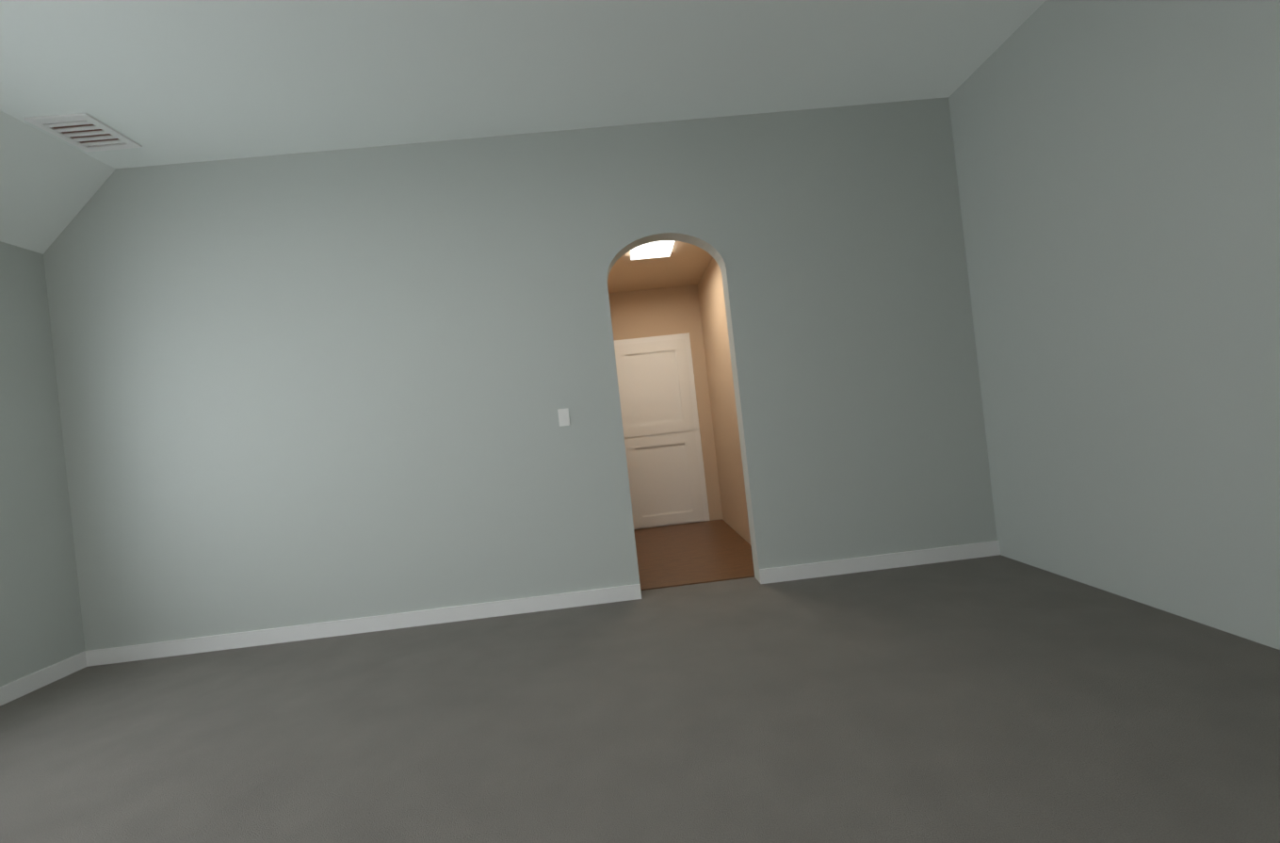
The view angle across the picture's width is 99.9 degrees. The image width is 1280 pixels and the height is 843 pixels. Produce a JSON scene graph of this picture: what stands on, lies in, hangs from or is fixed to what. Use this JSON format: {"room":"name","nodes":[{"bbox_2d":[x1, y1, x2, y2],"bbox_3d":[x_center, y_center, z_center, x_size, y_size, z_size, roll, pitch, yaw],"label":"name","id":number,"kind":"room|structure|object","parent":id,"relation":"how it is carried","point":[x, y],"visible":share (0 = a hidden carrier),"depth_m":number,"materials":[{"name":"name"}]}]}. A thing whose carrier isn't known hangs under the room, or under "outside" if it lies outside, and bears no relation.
{"room":"empty room","nodes":[
{"label":"empty room","id":0,"kind":"room"},
{"bbox_2d":[0,241,85,686],"bbox_3d":[-3.628,0.227,0.780,0.150,2.660,5.590,-6,0,-2],"label":"wall","id":1,"kind":"structure","parent":0,"point":[40,623],"depth_m":3.23,"materials":[{"name":"grey paint"}]},
{"bbox_2d":[0,650,86,706],"bbox_3d":[-3.407,1.491,0.765,0.014,0.100,5.320,-6,0,-2],"label":"baseboard","id":2,"kind":"structure","parent":1,"relation":"attached to","point":[29,683],"depth_m":3.15,"materials":[{"name":"white wood"}]},
{"bbox_2d":[0,110,115,254],"bbox_3d":[-3.548,-1.350,0.793,0.650,0.499,5.590,-6,0,-2],"label":"ceiling slope","id":3,"kind":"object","parent":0,"point":[50,186],"visible":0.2,"depth_m":3.19,"materials":[{"name":"white paint"}]},
{"bbox_2d":[43,97,997,650],"bbox_3d":[-0.712,-0.356,3.623,6.300,3.200,0.150,-6,0,-2],"label":"wall","id":4,"kind":"structure","parent":0,"point":[298,389],"depth_m":3.53,"materials":[{"name":"grey paint"}]},
{"bbox_2d":[86,583,641,666],"bbox_3d":[-1.742,1.315,3.488,3.520,0.100,0.014,-6,0,-2],"label":"baseboard","id":5,"kind":"structure","parent":4,"relation":"attached to","point":[426,617],"depth_m":3.48,"materials":[{"name":"white wood"}]},
{"bbox_2d":[557,407,569,426],"bbox_3d":[-0.502,-0.027,3.547,0.070,0.114,0.011,-6,0,-2],"label":"light switch","id":6,"kind":"object","parent":4,"relation":"attached to","point":[563,417],"visible":1,"depth_m":3.55,"materials":[{"name":"white plastic"}]},
{"bbox_2d":[759,540,1000,583],"bbox_3d":[1.620,0.949,3.626,1.650,0.100,0.014,-6,0,-2],"label":"baseboard","id":7,"kind":"structure","parent":4,"relation":"attached to","point":[813,570],"depth_m":3.62,"materials":[{"name":"white wood"}]},
{"bbox_2d":[0,0,1046,168],"bbox_3d":[-0.617,-2.004,-3.094,6.400,0.150,13.700,-6,0,-2],"label":"ceiling","id":8,"kind":"structure","parent":0,"point":[165,82],"depth_m":2.87,"materials":[{"name":"white paint"}]},
{"bbox_2d":[24,113,142,152],"bbox_3d":[-3.143,-1.635,3.058,0.320,0.011,0.340,-6,0,-2],"label":"ceiling vent","id":9,"kind":"object","parent":8,"relation":"in","point":[86,132],"visible":1,"depth_m":3.04,"materials":[{"name":"white metal"}]},
{"bbox_2d":[0,521,1279,842],"bbox_3d":[-0.457,1.280,1.746,6.400,0.124,8.600,-6,0,-2],"label":"floor carpet","id":10,"kind":"object","parent":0,"point":[996,699],"visible":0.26,"depth_m":2.05,"materials":[{"name":"carpet"}]},
{"bbox_2d":[607,241,751,545],"bbox_3d":[0.211,-0.203,4.859,1.400,2.700,2.250,-6,0,-2],"label":"wall","id":11,"kind":"structure","parent":0,"point":[679,289],"depth_m":5.63,"materials":[{"name":"beige paint"}]},
{"bbox_2d":[630,240,674,259],"bbox_3d":[0.096,-1.427,4.412,0.340,0.038,0.450,-6,0,-2],"label":"recessed light","id":12,"kind":"object","parent":11,"relation":"in","point":[657,249],"visible":0.57,"depth_m":4.44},
{"bbox_2d":[613,332,710,529],"bbox_3d":[0.203,0.106,5.865,0.900,2.068,0.030,-6,0,-2],"label":"door","id":13,"kind":"structure","parent":11,"relation":"in","point":[661,430],"depth_m":5.86,"materials":[{"name":"white wood"}]},
{"bbox_2d":[633,518,754,590],"bbox_3d":[0.358,1.131,4.807,1.180,0.009,2.130,-6,0,-2],"label":"floor","id":14,"kind":"structure","parent":0,"point":[693,553],"depth_m":4.50,"materials":[{"name":"brown wood"}]},
{"bbox_2d":[948,0,1279,649],"bbox_3d":[2.449,-0.857,0.695,0.150,3.500,5.960,-6,0,-2],"label":"wall","id":15,"kind":"structure","parent":0,"point":[1118,168],"depth_m":2.53,"materials":[{"name":"grey paint"}]}
]}

